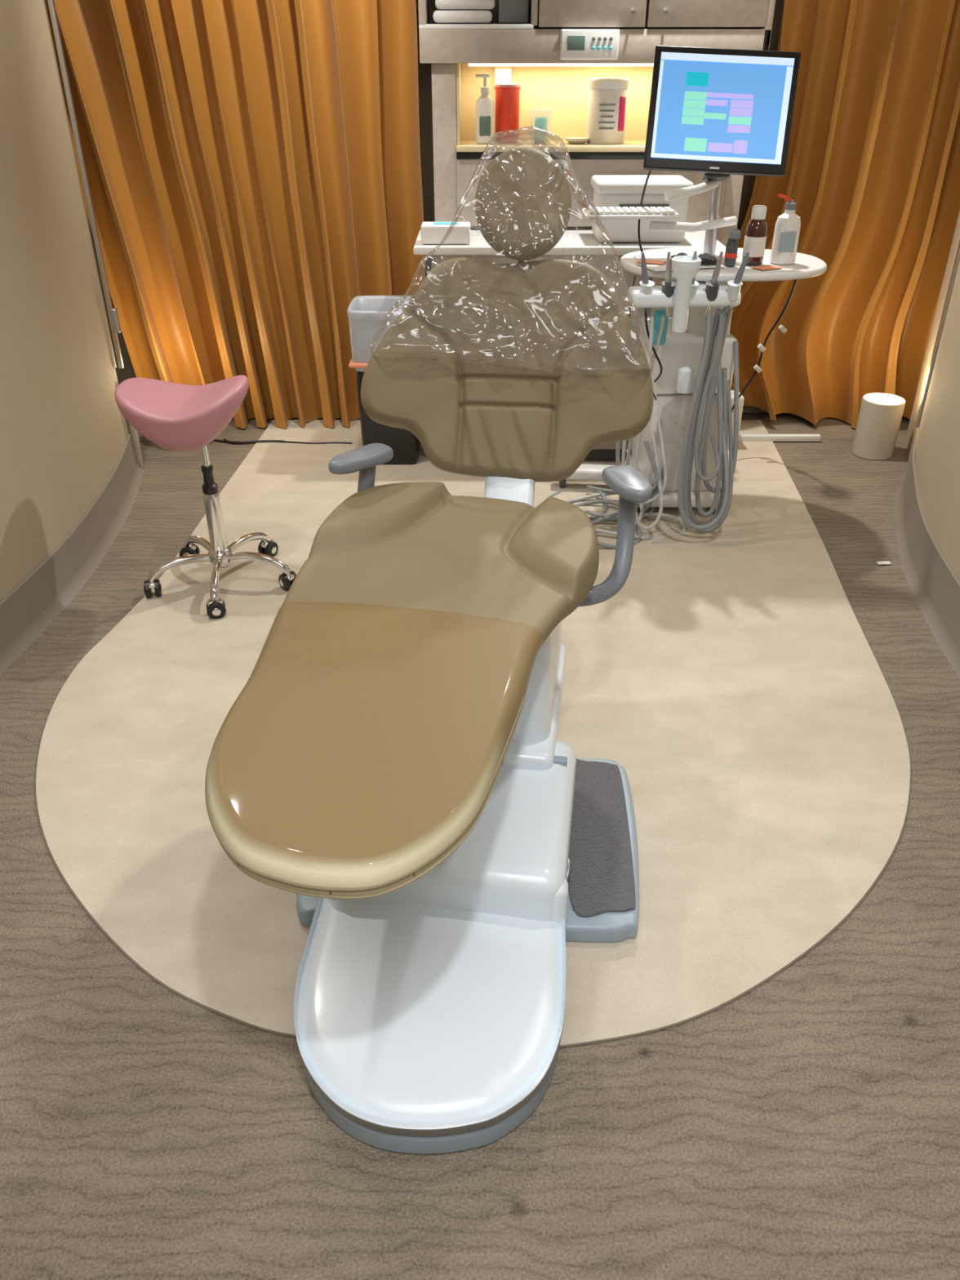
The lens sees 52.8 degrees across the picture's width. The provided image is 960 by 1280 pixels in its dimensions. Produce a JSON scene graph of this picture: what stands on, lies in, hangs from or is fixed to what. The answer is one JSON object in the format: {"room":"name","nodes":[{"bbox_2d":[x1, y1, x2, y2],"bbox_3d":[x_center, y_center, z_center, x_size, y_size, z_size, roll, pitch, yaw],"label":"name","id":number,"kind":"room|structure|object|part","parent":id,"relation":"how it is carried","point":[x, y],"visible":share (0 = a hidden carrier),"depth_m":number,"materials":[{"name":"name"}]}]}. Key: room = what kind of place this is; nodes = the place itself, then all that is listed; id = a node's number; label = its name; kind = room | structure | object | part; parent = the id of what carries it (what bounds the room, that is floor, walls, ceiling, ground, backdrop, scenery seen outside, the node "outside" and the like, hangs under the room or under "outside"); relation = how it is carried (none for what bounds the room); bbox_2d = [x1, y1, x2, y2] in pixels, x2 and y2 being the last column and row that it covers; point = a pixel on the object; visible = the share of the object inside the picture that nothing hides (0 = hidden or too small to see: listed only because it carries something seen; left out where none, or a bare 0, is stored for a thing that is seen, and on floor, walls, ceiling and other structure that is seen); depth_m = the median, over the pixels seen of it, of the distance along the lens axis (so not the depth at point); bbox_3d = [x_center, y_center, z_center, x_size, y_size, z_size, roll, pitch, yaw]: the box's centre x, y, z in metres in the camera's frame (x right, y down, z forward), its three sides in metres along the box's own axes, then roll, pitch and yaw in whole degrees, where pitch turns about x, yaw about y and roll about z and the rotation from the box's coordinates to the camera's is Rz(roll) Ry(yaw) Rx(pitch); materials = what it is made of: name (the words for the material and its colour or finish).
{"room":"dental clinic","nodes":[
{"label":"dental clinic","id":0,"kind":"room"},
{"bbox_2d":[0,0,128,601],"bbox_3d":[-1.862,-0.452,1.219,0.401,2.750,5.813,4,31,6],"label":"wall","id":1,"kind":"structure","parent":0,"point":[64,433],"depth_m":3.25,"materials":[{"name":"paint"}]},
{"bbox_2d":[0,434,144,675],"bbox_3d":[-1.781,0.651,1.887,0.322,0.170,5.803,4,31,6],"label":"baseboard","id":2,"kind":"structure","parent":1,"relation":"attached to","point":[32,606],"depth_m":3.38,"materials":[{"name":"plastic"}]},
{"bbox_2d":[43,0,116,368],"bbox_3d":[-1.600,-2.153,3.594,0.050,2.280,0.012,0,31,0],"label":"strip","id":3,"kind":"object","parent":1,"relation":"attached to","point":[44,1],"visible":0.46,"depth_m":3.79,"materials":[{"name":"metal"}]},
{"bbox_2d":[47,0,124,368],"bbox_3d":[-1.543,-2.153,3.594,0.036,2.280,0.030,0,31,0],"label":"strip","id":4,"kind":"object","parent":1,"relation":"attached to","point":[51,2],"depth_m":3.80,"materials":[{"name":"metal"}]},
{"bbox_3d":[-1.540,-1.349,4.081,0.030,0.100,0.030,0,31,0],"label":"handle","id":5,"kind":"part","parent":4,"relation":"part of","materials":[{"name":"silver metal"}]},
{"bbox_2d":[87,0,783,412],"bbox_3d":[0.100,-2.381,4.404,6.200,2.750,0.001,0,31,0],"label":"wall","id":6,"kind":"structure","parent":0,"point":[424,75],"depth_m":4.53,"materials":[{"name":"paint"}]},
{"bbox_2d":[0,412,959,1279],"bbox_3d":[0.100,0.500,2.302,6.200,0.001,6.620,0,31,0],"label":"floor","id":7,"kind":"structure","parent":0,"point":[805,1125],"depth_m":1.74,"materials":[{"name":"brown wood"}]},
{"bbox_2d":[129,424,143,468],"bbox_3d":[-1.550,-0.956,4.320,0.020,0.400,0.030,0,31,0],"label":"post","id":8,"kind":"object","parent":7,"relation":"on","point":[134,433],"visible":0.42,"depth_m":4.36,"materials":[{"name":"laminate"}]},
{"bbox_2d":[35,419,910,1045],"bbox_3d":[0.102,-0.178,3.416,2.697,0.006,3.692,0,31,0],"label":"inlay","id":9,"kind":"object","parent":7,"relation":"on","point":[751,718],"visible":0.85,"depth_m":2.64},
{"bbox_2d":[114,374,297,618],"bbox_3d":[-0.903,-0.513,3.264,0.531,0.732,0.526,0,31,0],"label":"stool","id":10,"kind":"object","parent":9,"relation":"on","point":[174,416],"visible":0.98,"depth_m":3.12,"materials":[{"name":"pink leather"}]},
{"bbox_2d":[147,582,155,588],"bbox_3d":[-1.137,-0.196,3.350,0.028,0.020,0.050,-8,32,-13],"label":"hood","id":11,"kind":"object","parent":10,"relation":"attached to","point":[150,584],"depth_m":3.33,"materials":[{"name":"silver metal"}]},
{"bbox_3d":[-1.044,-0.256,3.364,0.231,0.072,0.027,-14,34,-21],"label":"leg","id":12,"kind":"part","parent":10,"relation":"part of","materials":[{"name":"silver metal"}]},
{"bbox_3d":[-0.950,-0.737,3.143,0.416,0.210,0.310,-1,35,3],"label":"saddle seat","id":13,"kind":"part","parent":10,"relation":"part of","materials":[{"name":"pink leather"}]},
{"bbox_2d":[181,544,195,550],"bbox_3d":[-1.082,-0.342,3.591,0.050,0.020,0.028,4,31,6],"label":"hood","id":14,"kind":"object","parent":10,"relation":"attached to","point":[185,547],"depth_m":3.58,"materials":[{"name":"silver metal"}]},
{"bbox_3d":[-1.012,-0.341,3.504,0.027,0.072,0.231,-26,40,-36],"label":"leg","id":15,"kind":"part","parent":10,"relation":"part of","materials":[{"name":"silver metal"}]},
{"bbox_3d":[-0.915,-0.568,3.245,0.026,0.250,0.026,0,31,0],"label":"gas lift rod","id":16,"kind":"part","parent":10,"relation":"part of","materials":[{"name":"silver metal"}]},
{"bbox_2d":[207,598,222,605],"bbox_3d":[-0.885,-0.123,3.230,0.050,0.020,0.028,-9,32,-14],"label":"hood","id":17,"kind":"object","parent":10,"relation":"attached to","point":[211,602],"depth_m":3.21,"materials":[{"name":"silver metal"}]},
{"bbox_3d":[-0.898,-0.214,3.295,0.027,0.072,0.231,-4,31,-6],"label":"leg","id":18,"kind":"part","parent":10,"relation":"part of","materials":[{"name":"silver metal"}]},
{"bbox_3d":[-0.846,-0.351,3.522,0.027,0.072,0.231,16,35,24],"label":"leg","id":19,"kind":"part","parent":10,"relation":"part of","materials":[{"name":"silver metal"}]},
{"bbox_3d":[-0.776,-0.273,3.392,0.231,0.072,0.027,6,32,9],"label":"leg","id":20,"kind":"part","parent":10,"relation":"part of","materials":[{"name":"silver metal"}]},
{"bbox_2d":[261,539,273,548],"bbox_3d":[-0.796,-0.360,3.622,0.028,0.020,0.050,16,35,24],"label":"hood","id":21,"kind":"object","parent":10,"relation":"attached to","point":[265,544],"depth_m":3.60,"materials":[{"name":"silver metal"}]},
{"bbox_2d":[281,572,294,581],"bbox_3d":[-0.674,-0.225,3.398,0.028,0.020,0.050,-23,38,-32],"label":"hood","id":22,"kind":"object","parent":10,"relation":"attached to","point":[286,576],"depth_m":3.38,"materials":[{"name":"silver metal"}]},
{"bbox_2d":[214,438,352,444],"bbox_3d":[-0.962,-0.959,4.692,0.685,0.013,0.046,2,31,3],"label":"power cord","id":23,"kind":"object","parent":9,"relation":"on","point":[224,440],"visible":0.99,"depth_m":4.69,"materials":[{"name":"black plastic"}]},
{"bbox_3d":[-1.103,-0.964,4.699,0.307,0.012,0.045,2,31,4],"label":"cord","id":24,"kind":"part","parent":23,"relation":"part of","materials":[{"name":"black plastic"}]},
{"bbox_2d":[346,295,420,464],"bbox_3d":[-0.410,-1.162,4.370,0.316,0.700,0.320,0,31,0],"label":"storage cart","id":25,"kind":"object","parent":9,"relation":"on","point":[366,313],"visible":0.44,"depth_m":4.31,"materials":[{"name":"white translucent plastic"},{"name":"orange plastic"},{"name":"black plastic"}]},
{"bbox_2d":[204,124,653,1154],"bbox_3d":[-0.008,-0.211,2.049,0.787,1.474,1.844,3,31,5],"label":"dental chair","id":26,"kind":"object","parent":9,"relation":"on","point":[389,758],"visible":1,"depth_m":1.96,"materials":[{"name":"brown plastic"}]},
{"bbox_3d":[-0.220,-0.284,2.330,0.092,0.272,0.244,-27,40,-37],"label":"armrest post","id":27,"kind":"part","parent":26,"relation":"part of","materials":[{"name":"grey plastic"}]},
{"bbox_3d":[-0.175,-0.024,1.882,0.644,0.127,1.294,10,33,16],"label":"seat and leg cushion","id":28,"kind":"part","parent":26,"relation":"part of","materials":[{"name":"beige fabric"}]},
{"bbox_3d":[-0.015,0.476,2.288,0.787,0.050,0.582,0,31,0],"label":"plate","id":29,"kind":"part","parent":26,"relation":"part of","materials":[{"name":"blue plastic"}]},
{"bbox_2d":[360,257,653,482],"bbox_3d":[0.070,-0.701,2.522,0.759,0.524,0.327,0,31,0],"label":"backrest cushion","id":30,"kind":"object","parent":26,"relation":"on","point":[516,372],"depth_m":2.46,"materials":[{"name":"beige fabric"}]},
{"bbox_2d":[475,147,571,260],"bbox_3d":[0.109,-1.103,2.448,0.244,0.252,0.176,0,31,0],"label":"cushion","id":31,"kind":"object","parent":26,"relation":"on","point":[523,197],"depth_m":2.41,"materials":[{"name":"beige fabric"}]},
{"bbox_2d":[413,0,775,461],"bbox_3d":[0.450,-2.030,4.066,1.440,2.500,0.740,0,31,0],"label":"storage cabinet","id":32,"kind":"object","parent":9,"relation":"on","point":[558,94],"visible":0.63,"depth_m":4.01,"materials":[{"name":"laminate"}]},
{"bbox_2d":[432,0,494,23],"bbox_3d":[-0.065,-2.616,3.934,0.250,0.177,0.200,0,31,0],"label":"folded towels","id":33,"kind":"object","parent":32,"relation":"on","point":[451,11],"visible":1,"depth_m":3.88,"materials":[{"name":"white fabric"}]},
{"bbox_2d":[475,73,494,144],"bbox_3d":[0.022,-2.264,4.122,0.082,0.262,0.084,0,31,0],"label":"soap dispenser","id":34,"kind":"object","parent":32,"relation":"on","point":[485,105],"visible":0.96,"depth_m":4.10,"materials":[{"name":"plastic"}]},
{"bbox_2d":[494,66,511,133],"bbox_3d":[0.100,-2.352,4.240,0.074,0.291,0.064,0,31,0],"label":"tissue box","id":35,"kind":"object","parent":32,"relation":"on","point":[502,73],"visible":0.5,"depth_m":4.16,"materials":[{"name":"paper"}]},
{"bbox_3d":[0.100,-2.471,4.168,0.074,0.012,0.064,0,31,0],"label":"box lid","id":36,"kind":"part","parent":35,"relation":"part of","materials":[{"name":"white cardboard"}]},
{"bbox_2d":[494,83,520,136],"bbox_3d":[0.118,-2.281,4.183,0.114,0.228,0.113,0,31,0],"label":"sharps container","id":37,"kind":"object","parent":32,"relation":"on","point":[507,95],"visible":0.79,"depth_m":4.13,"materials":[{"name":"plastic"}]},
{"bbox_2d":[497,0,528,23],"bbox_3d":[0.135,-2.601,3.966,0.120,0.120,0.220,0,31,0],"label":"storage box","id":38,"kind":"object","parent":32,"relation":"on","point":[509,11],"visible":0.87,"depth_m":3.88,"materials":[{"name":"grey plastic"}]},
{"bbox_2d":[534,116,546,137],"bbox_3d":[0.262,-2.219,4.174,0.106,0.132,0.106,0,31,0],"label":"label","id":39,"kind":"object","parent":32,"relation":"on","point":[540,122],"visible":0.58,"depth_m":4.15,"materials":[{"name":"teal paper"}]},
{"bbox_2d":[456,140,645,151],"bbox_3d":[0.480,-2.161,4.227,1.160,0.022,0.330,0,31,0],"label":"niche shelf","id":40,"kind":"object","parent":32,"relation":"attached to","point":[461,145],"depth_m":4.09,"materials":[{"name":"laminate"}]},
{"bbox_2d":[468,63,653,66],"bbox_3d":[0.450,-2.446,4.107,1.000,0.015,0.040,0,31,0],"label":"under-cabinet light","id":41,"kind":"object","parent":32,"relation":"attached to","point":[469,64],"visible":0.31,"depth_m":4.09,"materials":[{"name":"white plastic"}]},
{"bbox_2d":[413,230,725,254],"bbox_3d":[0.365,-1.692,4.107,1.270,0.030,0.460,0,31,0],"label":"countertop","id":42,"kind":"structure","parent":32,"relation":"on","point":[572,242],"depth_m":3.93,"materials":[{"name":"white laminate"}]},
{"bbox_2d":[420,222,470,244],"bbox_3d":[-0.140,-1.677,3.976,0.200,0.073,0.120,0,31,0],"label":"glove box","id":43,"kind":"object","parent":42,"relation":"on","point":[432,233],"visible":1,"depth_m":3.93,"materials":[{"name":"cardboard"}]},
{"bbox_2d":[591,174,693,242],"bbox_3d":[0.660,-1.791,4.012,0.385,0.228,0.280,0,31,0],"label":"printer","id":44,"kind":"object","parent":42,"relation":"on","point":[610,190],"visible":0.72,"depth_m":3.90,"materials":[{"name":"white plastic"},{"name":"dark grey metal"}]},
{"bbox_3d":[0.660,-1.869,3.965,0.385,0.045,0.280,0,31,0],"label":"lid","id":45,"kind":"part","parent":44,"relation":"part of","materials":[{"name":"white plastic"}]},
{"bbox_2d":[564,137,589,144],"bbox_3d":[0.420,-2.162,4.186,0.104,0.022,0.104,0,31,0],"label":"dish","id":46,"kind":"object","parent":32,"relation":"on","point":[574,140],"visible":1,"depth_m":4.16,"materials":[{"name":"white ceramic"}]},
{"bbox_2d":[560,29,619,59],"bbox_3d":[0.440,-2.395,3.887,0.235,0.105,0.030,0,31,0],"label":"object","id":47,"kind":"object","parent":32,"relation":"attached to","point":[588,54],"visible":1,"depth_m":3.88,"materials":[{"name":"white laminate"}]},
{"bbox_2d":[567,35,585,50],"bbox_3d":[0.385,-2.390,3.870,0.070,0.050,0.004,0,31,0],"label":"lcd screen","id":48,"kind":"object","parent":47,"relation":"attached to","point":[574,42],"visible":1,"depth_m":3.87,"materials":[{"name":"green glass"}]},
{"bbox_3d":[0.480,-1.947,4.210,1.160,0.268,0.020,0,31,0],"label":"panel","id":49,"kind":"part","parent":32,"relation":"part of","materials":[{"name":"laminate"}]},
{"bbox_3d":[0.448,-2.792,3.669,0.425,0.785,0.020,0,31,0],"label":"door","id":50,"kind":"part","parent":32,"relation":"part of","materials":[{"name":"laminate"}]},
{"bbox_2d":[586,77,629,144],"bbox_3d":[0.545,-2.268,4.144,0.172,0.247,0.172,0,31,0],"label":"tub","id":51,"kind":"object","parent":32,"relation":"on","point":[607,100],"visible":1,"depth_m":4.08,"materials":[{"name":"plastic"}]},
{"bbox_3d":[0.605,-2.489,3.820,0.024,0.024,0.036,0,31,0],"label":"knob","id":52,"kind":"part","parent":32,"relation":"part of","materials":[{"name":"metal"}]},
{"bbox_3d":[0.735,-2.489,3.820,0.024,0.024,0.036,0,31,0],"label":"knob","id":53,"kind":"part","parent":32,"relation":"part of","materials":[{"name":"metal"}]},
{"bbox_3d":[0.905,-2.792,3.669,0.470,0.785,0.020,0,31,0],"label":"door","id":54,"kind":"part","parent":32,"relation":"part of","materials":[{"name":"laminate"}]},
{"bbox_2d":[544,247,826,549],"bbox_3d":[0.771,-0.979,3.732,1.006,1.069,0.742,0,31,0],"label":"cart","id":55,"kind":"object","parent":9,"relation":"on","point":[682,450],"visible":0.74,"depth_m":3.64,"materials":[{"name":"white plastic"}]},
{"bbox_3d":[0.500,-0.725,4.179,0.360,0.050,0.090,3,31,5],"label":"leg","id":56,"kind":"part","parent":55,"relation":"part of","materials":[{"name":"white laminate"}]},
{"bbox_3d":[0.601,-1.091,3.549,0.086,0.475,0.227,22,38,32],"label":"black cord","id":57,"kind":"part","parent":55,"relation":"part of","materials":[{"name":"plastic"}]},
{"bbox_3d":[0.649,-1.107,3.509,0.070,0.406,0.210,16,35,24],"label":"black cord","id":58,"kind":"part","parent":55,"relation":"part of","materials":[{"name":"plastic"}]},
{"bbox_2d":[652,309,668,345],"bbox_3d":[0.645,-1.126,3.480,0.060,0.120,0.060,0,31,0],"label":"water bottle","id":59,"kind":"object","parent":55,"relation":"on","point":[657,314],"depth_m":3.46,"materials":[{"name":"plastic"}]},
{"bbox_2d":[635,262,726,271],"bbox_3d":[0.720,-1.345,3.464,0.280,0.004,0.160,-9,32,-15],"label":"bib","id":60,"kind":"object","parent":55,"relation":"on","point":[655,267],"visible":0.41,"depth_m":3.43,"materials":[{"name":"white paper"}]},
{"bbox_2d":[635,259,666,264],"bbox_3d":[0.620,-1.368,3.497,0.100,0.004,0.070,12,33,19],"label":"paper slip","id":61,"kind":"object","parent":60,"relation":"on","point":[650,261],"visible":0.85,"depth_m":3.49,"materials":[{"name":"orange paper"}]},
{"bbox_2d":[671,252,717,266],"bbox_3d":[0.765,-1.380,3.493,0.180,0.052,0.141,0,31,0],"label":"safety glasses","id":62,"kind":"object","parent":60,"relation":"on","point":[707,260],"visible":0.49,"depth_m":3.44,"materials":[{"name":"black plastic"}]},
{"bbox_3d":[0.765,-1.350,3.450,0.180,0.028,0.035,0,31,0],"label":"frame","id":63,"kind":"part","parent":62,"relation":"part of","materials":[{"name":"black plastic"}]},
{"bbox_3d":[0.800,-1.268,3.464,0.080,0.040,0.300,0,31,0],"label":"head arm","id":64,"kind":"part","parent":55,"relation":"part of","materials":[{"name":"white plastic"}]},
{"bbox_2d":[637,45,800,255],"bbox_3d":[0.829,-1.708,3.422,0.514,0.677,0.230,0,31,0],"label":"computer monitor","id":65,"kind":"object","parent":55,"relation":"on","point":[717,113],"visible":0.94,"depth_m":3.32,"materials":[{"name":"black plastic"}]},
{"bbox_2d":[581,206,680,219],"bbox_3d":[0.545,-1.550,3.504,0.340,0.025,0.160,0,31,0],"label":"keyboard","id":66,"kind":"object","parent":65,"relation":"on","point":[660,212],"visible":0.88,"depth_m":3.44,"materials":[{"name":"white plastic"}]},
{"bbox_3d":[0.777,-1.615,3.468,0.274,0.062,0.072,-22,37,-31],"label":"arm","id":67,"kind":"part","parent":65,"relation":"part of","materials":[{"name":"white plastic"}]},
{"bbox_3d":[0.791,-1.523,3.547,0.358,0.042,0.068,-11,33,-17],"label":"arm","id":68,"kind":"part","parent":65,"relation":"part of","materials":[{"name":"white laminate"}]},
{"bbox_3d":[0.870,-1.601,3.590,0.044,0.320,0.044,0,31,0],"label":"post","id":69,"kind":"part","parent":65,"relation":"part of","materials":[{"name":"metal"}]},
{"bbox_2d":[620,247,826,281],"bbox_3d":[0.900,-1.401,3.594,0.750,0.028,0.540,0,31,0],"label":"tray","id":70,"kind":"object","parent":55,"relation":"on","point":[805,266],"depth_m":3.46,"materials":[{"name":"white plastic"}]},
{"bbox_2d":[724,228,741,266],"bbox_3d":[0.895,-1.390,3.427,0.044,0.125,0.062,0,31,0],"label":"bottle","id":71,"kind":"object","parent":55,"relation":"on","point":[731,246],"visible":1,"depth_m":3.42,"materials":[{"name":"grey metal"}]},
{"bbox_2d":[742,204,767,266],"bbox_3d":[0.985,-1.444,3.451,0.076,0.194,0.076,0,31,0],"label":"bottle","id":72,"kind":"object","parent":55,"relation":"on","point":[755,237],"visible":0.94,"depth_m":3.43,"materials":[{"name":"brown glass"}]},
{"bbox_2d":[751,264,783,270],"bbox_3d":[1.020,-1.323,3.431,0.100,0.003,0.060,-16,35,-24],"label":"paper slip","id":73,"kind":"object","parent":55,"relation":"on","point":[768,266],"visible":1,"depth_m":3.43,"materials":[{"name":"orange paper"}]},
{"bbox_2d":[769,193,800,265],"bbox_3d":[1.093,-1.472,3.457,0.101,0.235,0.090,0,31,0],"label":"spray bottle","id":74,"kind":"object","parent":55,"relation":"on","point":[788,224],"visible":1,"depth_m":3.44,"materials":[{"name":"plastic"}]},
{"bbox_3d":[1.073,-1.553,3.397,0.062,0.034,0.011,-11,33,-17],"label":"spout","id":75,"kind":"part","parent":74,"relation":"part of","materials":[{"name":"red plastic"}]},
{"bbox_2d":[727,390,821,449],"bbox_3d":[1.385,-1.053,4.615,0.550,0.260,0.145,0,31,0],"label":"cable box","id":76,"kind":"object","parent":9,"relation":"on","point":[742,437],"visible":0.39,"depth_m":4.70,"materials":[{"name":"white plastic"}]},
{"bbox_2d":[727,279,797,420],"bbox_3d":[1.231,-1.226,4.206,0.225,0.746,0.193,16,35,25],"label":"cable","id":77,"kind":"object","parent":76,"relation":"attached to","point":[781,327],"visible":0.88,"depth_m":4.22,"materials":[{"name":"black plastic"}]},
{"bbox_2d":[34,420,911,1047],"bbox_3d":[0.102,-0.179,3.416,2.705,0.001,3.700,0,31,0],"label":"trim","id":78,"kind":"structure","parent":7,"relation":"on","point":[39,821],"depth_m":2.12,"materials":[{"name":"metal"}]},
{"bbox_2d":[851,392,905,460],"bbox_3d":[1.860,-0.997,4.517,0.188,0.266,0.188,0,31,0],"label":"trash can","id":79,"kind":"object","parent":7,"relation":"on","point":[880,415],"visible":1,"depth_m":4.46,"materials":[{"name":"plastic"}]},
{"bbox_2d":[875,560,891,564],"bbox_3d":[1.500,-0.287,3.591,0.050,0.002,0.025,-3,31,-5],"label":"scrap","id":80,"kind":"object","parent":7,"relation":"on","point":[882,562],"visible":1,"depth_m":3.59,"materials":[{"name":"white paper"}]},
{"bbox_2d":[906,210,959,581],"bbox_3d":[1.905,-0.578,1.427,0.854,2.750,6.200,0,31,0],"label":"wall","id":81,"kind":"structure","parent":0,"point":[936,440],"depth_m":3.48,"materials":[{"name":"paint"}]},
{"bbox_2d":[894,444,959,679],"bbox_3d":[1.761,0.691,1.803,0.560,0.190,5.573,-2,31,-3],"label":"baseboard","id":82,"kind":"structure","parent":81,"relation":"attached to","point":[933,584],"depth_m":3.35,"materials":[{"name":"plastic"}]},
{"bbox_2d":[915,240,959,427],"bbox_3d":[1.925,-1.963,3.628,0.020,2.400,0.020,0,31,0],"label":"trim","id":83,"kind":"structure","parent":81,"relation":"attached to","point":[957,255],"depth_m":4.04,"materials":[{"name":"metal"}]},
{"label":"ceiling","id":84,"kind":"structure","parent":0,"visible":0},
{"bbox_2d":[44,0,425,428],"bbox_3d":[-1.129,-2.259,4.242,1.764,2.690,0.207,0,31,1],"label":"window curtain","id":85,"kind":"object","parent":84,"relation":"hanging from","point":[253,167],"visible":0.91,"depth_m":4.37,"materials":[{"name":"orange fabric"}]},
{"bbox_2d":[729,0,959,428],"bbox_3d":[1.733,-2.256,4.237,1.561,2.690,0.213,0,31,0],"label":"window curtain","id":86,"kind":"object","parent":84,"relation":"hanging from","point":[872,175],"visible":0.75,"depth_m":4.42,"materials":[{"name":"orange fabric"}]}
]}

